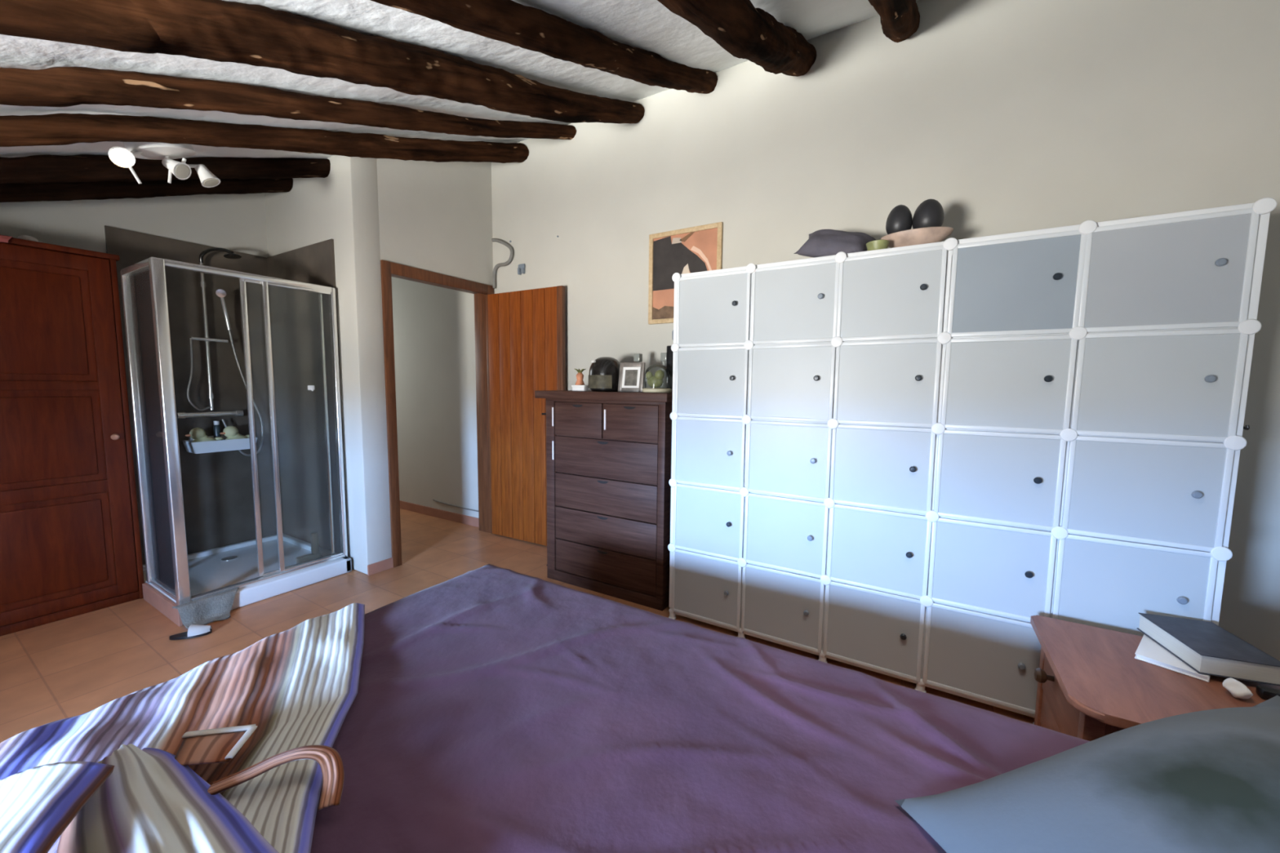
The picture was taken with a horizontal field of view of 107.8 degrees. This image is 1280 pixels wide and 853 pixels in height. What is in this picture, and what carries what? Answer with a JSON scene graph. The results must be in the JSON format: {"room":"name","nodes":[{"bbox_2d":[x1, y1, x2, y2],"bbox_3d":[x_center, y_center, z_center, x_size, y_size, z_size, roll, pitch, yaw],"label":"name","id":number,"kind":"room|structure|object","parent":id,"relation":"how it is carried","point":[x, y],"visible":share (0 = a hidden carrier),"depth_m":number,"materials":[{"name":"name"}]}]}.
{"room":"bedroom","nodes":[
{"label":"bedroom","id":0,"kind":"room"},
{"bbox_2d":[0,192,267,257],"bbox_3d":[-3.850,-0.388,2.282,0.140,2.950,3.600,4,6,31],"label":"wall","id":1,"kind":"structure","parent":0,"point":[232,222],"depth_m":3.08,"materials":[{"name":"paint"}]},
{"bbox_2d":[176,247,263,456],"bbox_3d":[-3.032,-0.505,3.340,0.420,1.486,0.288,-2,6,-24],"label":"shower column","id":2,"kind":"structure","parent":1,"relation":"attached to","point":[221,293],"depth_m":3.30,"materials":[{"name":"silver metal"}]},
{"bbox_2d":[176,409,243,419],"bbox_3d":[-3.086,-0.089,3.350,0.081,0.051,0.360,4,6,31],"label":"mixer tap","id":3,"kind":"object","parent":2,"relation":"on","point":[180,415],"depth_m":3.32,"materials":[{"name":"silver metal"}]},
{"bbox_2d":[182,434,257,453],"bbox_3d":[-3.020,0.121,3.363,0.204,0.100,0.368,4,6,31],"label":"shower caddy","id":4,"kind":"object","parent":2,"relation":"attached to","point":[224,445],"visible":0.77,"depth_m":3.28,"materials":[{"name":"white plastic"}]},
{"bbox_2d":[185,427,223,442],"bbox_3d":[-3.058,0.087,3.280,0.106,0.163,0.196,4,6,31],"label":"duck","id":5,"kind":"object","parent":4,"relation":"in","point":[198,434],"visible":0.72,"depth_m":3.23},
{"bbox_2d":[213,420,221,438],"bbox_3d":[-3.062,0.058,3.381,0.039,0.202,0.040,4,6,31],"label":"shampoo bottle","id":6,"kind":"object","parent":4,"relation":"on","point":[216,428],"visible":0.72,"depth_m":3.37,"materials":[{"name":"grey plastic"}]},
{"bbox_2d":[219,426,248,439],"bbox_3d":[-2.966,0.074,3.433,0.106,0.163,0.196,4,6,31],"label":"duck","id":7,"kind":"object","parent":4,"relation":"in","point":[231,432],"visible":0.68,"depth_m":3.38},
{"bbox_2d":[264,155,493,574],"bbox_3d":[-2.760,-0.714,4.293,2.800,3.265,1.175,4,6,31],"label":"wall","id":8,"kind":"structure","parent":0,"point":[433,216],"depth_m":3.24,"materials":[{"name":"paint"}]},
{"bbox_2d":[104,225,348,564],"bbox_3d":[-2.712,-0.118,3.126,0.980,2.285,0.855,4,6,31],"label":"wall tiles","id":9,"kind":"object","parent":8,"relation":"attached to","point":[217,486],"depth_m":3.43,"materials":[{"name":"tile"}]},
{"bbox_2d":[367,557,393,576],"bbox_3d":[-1.826,0.986,3.289,0.012,0.075,0.183,4,6,31],"label":"baseboard","id":10,"kind":"structure","parent":8,"relation":"attached to","point":[386,564],"depth_m":3.28,"materials":[{"name":"ceramic"}]},
{"bbox_2d":[400,500,479,527],"bbox_3d":[-2.534,0.826,4.942,2.590,0.085,0.012,4,6,31],"label":"baseboard","id":11,"kind":"structure","parent":8,"relation":"attached to","point":[464,519],"depth_m":4.59,"materials":[{"name":"ceramic"}]},
{"bbox_2d":[432,499,478,511],"bbox_3d":[-1.715,0.761,4.442,0.801,0.032,0.012,4,6,31],"label":"cable","id":12,"kind":"object","parent":8,"relation":"attached to","point":[433,500],"visible":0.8,"depth_m":4.47,"materials":[{"name":"grey plastic"}]},
{"bbox_2d":[0,0,918,158],"bbox_3d":[-1.569,-1.261,1.587,7.950,2.086,4.880,4,6,31],"label":"ceiling","id":13,"kind":"structure","parent":0,"point":[649,25],"depth_m":2.00,"materials":[{"name":"white paint"}]},
{"bbox_2d":[0,177,293,202],"bbox_3d":[-3.431,-0.954,1.995,0.125,1.503,3.498,4,6,31],"label":"ceiling beam","id":14,"kind":"structure","parent":13,"relation":"attached to","point":[53,191],"depth_m":2.70,"materials":[{"name":"brown wood"}]},
{"bbox_2d":[107,142,220,187],"bbox_3d":[-2.218,-1.242,2.171,0.240,0.302,0.384,4,6,31],"label":"ceiling spotlight","id":15,"kind":"object","parent":13,"relation":"attached to","point":[166,152],"visible":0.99,"depth_m":2.15,"materials":[{"name":"white metal"}]},
{"bbox_2d":[0,154,330,183],"bbox_3d":[-2.994,-0.921,1.734,0.136,1.502,3.500,4,6,31],"label":"ceiling beam","id":16,"kind":"structure","parent":13,"relation":"attached to","point":[42,168],"depth_m":2.37,"materials":[{"name":"brown wood"}]},
{"bbox_2d":[0,113,528,163],"bbox_3d":[-2.116,-1.133,1.855,0.152,1.924,4.633,4,6,31],"label":"ceiling beam","id":17,"kind":"structure","parent":13,"relation":"attached to","point":[53,129],"depth_m":2.18,"materials":[{"name":"brown wood"}]},
{"bbox_2d":[0,66,576,139],"bbox_3d":[-1.686,-1.107,1.593,0.122,1.930,4.626,4,6,31],"label":"ceiling beam","id":18,"kind":"structure","parent":13,"relation":"attached to","point":[71,86],"depth_m":1.74,"materials":[{"name":"brown wood"}]},
{"bbox_2d":[0,0,644,123],"bbox_3d":[-1.197,-1.065,1.302,0.180,1.932,4.634,4,6,31],"label":"ceiling beam","id":19,"kind":"structure","parent":13,"relation":"attached to","point":[216,30],"depth_m":1.41,"materials":[{"name":"brown wood"}]},
{"bbox_2d":[371,0,717,93],"bbox_3d":[-0.766,-1.063,1.042,0.156,1.980,4.635,4,6,31],"label":"ceiling beam","id":20,"kind":"structure","parent":13,"relation":"attached to","point":[511,22],"depth_m":1.70,"materials":[{"name":"brown wood"}]},
{"bbox_2d":[657,0,816,76],"bbox_3d":[-0.287,-1.005,0.762,0.199,1.958,4.652,4,6,31],"label":"ceiling beam","id":21,"kind":"structure","parent":13,"relation":"attached to","point":[745,31],"depth_m":1.83,"materials":[{"name":"brown wood"}]},
{"bbox_2d":[868,0,919,42],"bbox_3d":[0.141,-0.984,0.505,0.179,1.966,4.652,4,6,31],"label":"ceiling beam","id":22,"kind":"structure","parent":13,"relation":"attached to","point":[900,20],"depth_m":2.03,"materials":[{"name":"brown wood"}]},
{"bbox_2d":[0,508,1034,742],"bbox_3d":[-1.596,1.232,1.658,8.100,0.120,5.320,4,6,31],"label":"floor","id":23,"kind":"structure","parent":0,"point":[79,664],"depth_m":2.46,"materials":[{"name":"tile"}]},
{"bbox_2d":[0,237,144,636],"bbox_3d":[-3.359,0.047,2.557,0.448,2.045,0.744,4,6,31],"label":"wardrobe","id":24,"kind":"object","parent":23,"relation":"on","point":[70,546],"visible":0.91,"depth_m":2.55,"materials":[{"name":"red wood"}]},
{"bbox_2d":[0,234,13,242],"bbox_3d":[-3.260,-0.946,2.337,0.116,0.042,0.140,4,6,31],"label":"cloth","id":25,"kind":"object","parent":24,"relation":"on","point":[3,238],"visible":1,"depth_m":2.35,"materials":[{"name":"red fabric"}]},
{"bbox_2d":[17,235,44,243],"bbox_3d":[-3.249,-0.996,2.502,0.060,0.044,0.109,4,6,31],"label":"ornament","id":26,"kind":"object","parent":24,"relation":"on","point":[20,237],"visible":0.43,"depth_m":2.47,"materials":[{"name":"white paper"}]},
{"bbox_2d":[142,582,182,626],"bbox_3d":[-2.752,1.018,2.684,0.615,0.100,0.017,4,6,31],"label":"trim","id":27,"kind":"structure","parent":23,"relation":"on","point":[158,601],"depth_m":2.66,"materials":[{"name":"ceramic"}]},
{"bbox_2d":[168,624,212,639],"bbox_3d":[-2.343,1.063,2.432,0.170,0.057,0.074,-2,6,-26],"label":"slipper","id":28,"kind":"object","parent":23,"relation":"on","point":[194,630],"visible":1,"depth_m":2.42,"materials":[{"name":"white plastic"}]},
{"bbox_2d":[172,587,239,629],"bbox_3d":[-2.387,1.017,2.607,0.138,0.117,0.290,4,6,31],"label":"bath mat","id":29,"kind":"object","parent":23,"relation":"on","point":[215,607],"visible":0.96,"depth_m":2.60,"materials":[{"name":"grey fabric"}]},
{"bbox_2d":[142,533,351,610],"bbox_3d":[-2.696,0.975,3.173,1.044,0.100,0.880,4,6,31],"label":"shower tray","id":30,"kind":"object","parent":23,"relation":"on","point":[213,569],"visible":0.62,"depth_m":3.14,"materials":[{"name":"white ceramic"}]},
{"bbox_2d":[120,257,347,605],"bbox_3d":[-2.520,0.011,2.980,0.580,1.858,0.880,4,6,31],"label":"shower enclosure","id":31,"kind":"object","parent":30,"relation":"on","point":[144,282],"visible":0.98,"depth_m":2.70,"materials":[{"name":"silver metal"}]},
{"bbox_2d":[307,385,314,391],"bbox_3d":[-2.132,-0.249,3.033,0.028,0.036,0.040,4,6,31],"label":"hook","id":32,"kind":"object","parent":31,"relation":"attached to","point":[309,387],"visible":1,"depth_m":3.03,"materials":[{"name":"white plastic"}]},
{"bbox_2d":[295,532,320,564],"bbox_3d":[-2.313,0.850,3.251,0.050,0.198,0.140,4,6,31],"label":"squeegee","id":33,"kind":"object","parent":30,"relation":"on","point":[315,553],"visible":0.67,"depth_m":3.27,"materials":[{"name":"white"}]},
{"bbox_2d":[534,390,672,610],"bbox_3d":[-0.147,0.408,3.146,0.997,1.285,0.530,4,6,31],"label":"dresser","id":34,"kind":"object","parent":23,"relation":"on","point":[609,454],"visible":0.91,"depth_m":2.89,"materials":[{"name":"brown wood"}]},
{"bbox_2d":[571,385,588,391],"bbox_3d":[-0.390,-0.249,3.027,0.106,0.040,0.046,4,6,31],"label":"trinket box","id":35,"kind":"object","parent":34,"relation":"on","point":[575,388],"visible":0.95,"depth_m":3.01,"materials":[{"name":"white ceramic"}]},
{"bbox_2d":[574,368,586,385],"bbox_3d":[-0.408,-0.316,3.166,0.083,0.149,0.084,4,6,31],"label":"figurine","id":36,"kind":"object","parent":35,"relation":"on","point":[580,375],"visible":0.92,"depth_m":3.15,"materials":[{"name":"orange ceramic"}]},
{"bbox_2d":[587,356,620,391],"bbox_3d":[-0.223,-0.343,3.062,0.232,0.225,0.224,4,6,31],"label":"glass dome","id":37,"kind":"object","parent":34,"relation":"on","point":[604,371],"visible":0.91,"depth_m":2.97,"materials":[{"name":"black glass"}]},
{"bbox_2d":[617,362,644,392],"bbox_3d":[-0.041,-0.309,2.941,0.180,0.184,0.090,4,6,31],"label":"photo frame","id":38,"kind":"object","parent":34,"relation":"on","point":[631,375],"visible":0.91,"depth_m":2.91,"materials":[{"name":"grey metal"}]},
{"bbox_2d":[633,353,642,362],"bbox_3d":[-0.013,-0.356,3.090,0.075,0.250,0.076,4,6,31],"label":"glass bottle","id":39,"kind":"object","parent":34,"relation":"on","point":[637,357],"visible":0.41,"depth_m":3.06,"materials":[{"name":"white"}]},
{"bbox_2d":[642,364,671,392],"bbox_3d":[0.102,-0.288,2.792,0.175,0.170,0.176,4,6,31],"label":"glass dome","id":40,"kind":"object","parent":34,"relation":"on","point":[655,381],"visible":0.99,"depth_m":2.77,"materials":[{"name":"beige"}]},
{"bbox_2d":[658,352,666,387],"bbox_3d":[0.158,-0.345,2.988,0.075,0.250,0.076,4,6,31],"label":"glass bottle","id":41,"kind":"object","parent":34,"relation":"on","point":[663,355],"visible":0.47,"depth_m":2.96,"materials":[{"name":"white"}]},
{"bbox_2d":[666,329,673,392],"bbox_3d":[0.219,-0.403,2.876,0.083,0.386,0.090,4,6,31],"label":"bottle","id":42,"kind":"object","parent":34,"relation":"on","point":[669,353],"visible":0.16,"depth_m":2.85,"materials":[{"name":"black glass"}]},
{"bbox_2d":[667,197,1276,724],"bbox_3d":[1.159,0.182,2.222,2.080,1.926,0.446,4,6,31],"label":"wardrobe","id":43,"kind":"object","parent":23,"relation":"on","point":[893,461],"visible":0.89,"depth_m":1.89,"materials":[{"name":"white plastic"}]},
{"bbox_2d":[793,229,875,257],"bbox_3d":[0.963,-0.884,2.295,0.363,0.214,0.183,4,6,31],"label":"throw cushion","id":44,"kind":"object","parent":43,"relation":"on","point":[821,242],"visible":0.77,"depth_m":2.24,"materials":[{"name":"grey fabric"}]},
{"bbox_2d":[678,548,1030,622],"bbox_3d":[1.161,0.720,2.283,2.019,0.036,0.406,4,6,31],"label":"shelf","id":45,"kind":"object","parent":43,"relation":"attached to","point":[975,611],"depth_m":2.12,"materials":[{"name":"white plastic"}]},
{"bbox_2d":[866,239,889,250],"bbox_3d":[1.068,-0.794,2.099,0.095,0.064,0.096,4,6,31],"label":"bowl","id":46,"kind":"object","parent":43,"relation":"on","point":[876,244],"visible":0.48,"depth_m":2.06,"materials":[{"name":"green ceramic"}]},
{"bbox_2d":[880,226,953,248],"bbox_3d":[1.244,-0.815,2.109,0.284,0.108,0.170,4,6,31],"label":"oval dish","id":47,"kind":"object","parent":43,"relation":"on","point":[927,234],"visible":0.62,"depth_m":2.05,"materials":[{"name":"ceramic"}]},
{"bbox_2d":[885,204,912,234],"bbox_3d":[1.185,-0.936,2.134,0.107,0.148,0.108,4,6,31],"label":"egg ornament","id":48,"kind":"object","parent":47,"relation":"on","point":[900,218],"visible":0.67,"depth_m":2.10,"materials":[{"name":"grey ceramic"}]},
{"bbox_2d":[912,199,944,228],"bbox_3d":[1.287,-0.934,2.085,0.121,0.155,0.122,4,6,31],"label":"egg ornament","id":49,"kind":"object","parent":47,"relation":"on","point":[930,213],"visible":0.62,"depth_m":2.04,"materials":[{"name":"grey ceramic"}]},
{"bbox_2d":[680,483,1180,548],"bbox_3d":[1.165,0.351,2.250,2.019,0.036,0.406,4,6,31],"label":"shelf","id":50,"kind":"object","parent":43,"relation":"attached to","point":[1091,536],"depth_m":1.93,"materials":[{"name":"white plastic"}]},
{"bbox_2d":[684,416,1222,443],"bbox_3d":[1.169,-0.018,2.217,2.019,0.036,0.406,4,6,31],"label":"shelf","id":51,"kind":"object","parent":43,"relation":"attached to","point":[1030,433],"depth_m":1.87,"materials":[{"name":"white plastic"}]},
{"bbox_2d":[680,326,1237,347],"bbox_3d":[1.172,-0.386,2.184,2.019,0.036,0.406,4,6,31],"label":"shelf","id":52,"kind":"object","parent":43,"relation":"attached to","point":[1002,335],"depth_m":1.84,"materials":[{"name":"white plastic"}]},
{"bbox_2d":[1243,425,1249,430],"bbox_3d":[1.964,0.006,1.525,0.036,0.026,0.025,4,6,31],"label":"wall hook","id":53,"kind":"object","parent":43,"relation":"attached to","point":[1247,427],"visible":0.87,"depth_m":1.51,"materials":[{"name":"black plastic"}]},
{"bbox_2d":[1030,615,1279,741],"bbox_3d":[1.545,0.983,1.390,0.564,0.485,0.595,4,6,31],"label":"nightstand","id":54,"kind":"object","parent":23,"relation":"on","point":[1091,685],"visible":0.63,"depth_m":1.37,"materials":[{"name":"brown wood"}]},
{"bbox_2d":[1134,634,1210,682],"bbox_3d":[1.691,0.725,1.477,0.215,0.016,0.150,-3,6,-37],"label":"paperback book","id":55,"kind":"object","parent":54,"relation":"on","point":[1148,651],"visible":0.62,"depth_m":1.45,"materials":[{"name":"white paper"}]},
{"bbox_2d":[1136,613,1279,686],"bbox_3d":[1.771,0.688,1.461,0.190,0.058,0.270,2,5,19],"label":"book","id":56,"kind":"object","parent":55,"relation":"on","point":[1207,648],"visible":1,"depth_m":1.41,"materials":[{"name":"grey paper"}]},
{"bbox_2d":[1222,677,1253,699],"bbox_3d":[1.653,0.728,1.288,0.046,0.046,0.054,1,5,2],"label":"computer mouse","id":57,"kind":"object","parent":54,"relation":"on","point":[1237,689],"visible":1,"depth_m":1.28,"materials":[{"name":"white plastic"}]},
{"bbox_2d":[1255,685,1279,700],"bbox_3d":[1.738,0.737,1.283,0.050,0.028,0.035,4,6,31],"label":"gadget","id":58,"kind":"object","parent":54,"relation":"on","point":[1264,692],"visible":0.89,"depth_m":1.28,"materials":[{"name":"black plastic"}]},
{"bbox_3d":[0.161,1.031,0.755,2.965,0.475,1.590,4,6,31],"label":"bed","id":59,"kind":"object","parent":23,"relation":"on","visible":0},
{"bbox_2d":[310,564,1089,852],"bbox_3d":[0.156,0.877,0.747,3.017,0.257,1.649,4,6,31],"label":"sheet","id":60,"kind":"object","parent":59,"relation":"on","point":[494,709],"visible":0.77,"depth_m":1.09,"materials":[{"name":"purple fabric"}]},
{"bbox_2d":[0,603,364,852],"bbox_3d":[-0.895,0.762,0.916,1.101,0.337,1.291,4,6,31],"label":"bathrobe","id":61,"kind":"object","parent":60,"relation":"on","point":[234,753],"visible":1,"depth_m":0.94,"materials":[{"name":"multicoloured fabric"}]},
{"bbox_2d":[894,695,1279,852],"bbox_3d":[0.937,0.615,0.645,0.818,0.315,0.600,0,5,-4],"label":"pillow","id":62,"kind":"object","parent":60,"relation":"on","point":[1206,781],"visible":1,"depth_m":0.71,"materials":[{"name":"grey fabric"}]},
{"bbox_2d":[391,0,1279,661],"bbox_3d":[-0.349,-0.721,3.594,7.850,3.450,0.150,4,6,31],"label":"wall","id":63,"kind":"structure","parent":0,"point":[1012,116],"depth_m":2.39,"materials":[{"name":"paint"}]},
{"bbox_2d":[380,259,565,567],"bbox_3d":[-1.242,-0.075,3.517,0.996,2.160,0.972,4,6,31],"label":"door","id":64,"kind":"structure","parent":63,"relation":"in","point":[520,335],"depth_m":3.82,"materials":[{"name":"brown wood"}]},
{"bbox_2d":[491,238,513,288],"bbox_3d":[-1.156,-1.374,3.897,0.242,0.401,0.058,4,6,31],"label":"tube","id":65,"kind":"object","parent":63,"relation":"attached to","point":[494,275],"visible":1,"depth_m":3.89,"materials":[{"name":"grey plastic"}]},
{"bbox_2d":[517,263,525,275],"bbox_3d":[-0.970,-1.286,3.812,0.070,0.085,0.035,4,6,31],"label":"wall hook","id":66,"kind":"object","parent":63,"relation":"attached to","point":[521,269],"visible":1,"depth_m":3.80,"materials":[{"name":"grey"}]},
{"bbox_2d":[648,222,723,324],"bbox_3d":[0.289,-0.996,3.085,0.525,0.602,0.022,4,6,31],"label":"framed picture","id":67,"kind":"object","parent":63,"relation":"attached to","point":[699,248],"visible":0.66,"depth_m":3.11,"materials":[{"name":"paper"}]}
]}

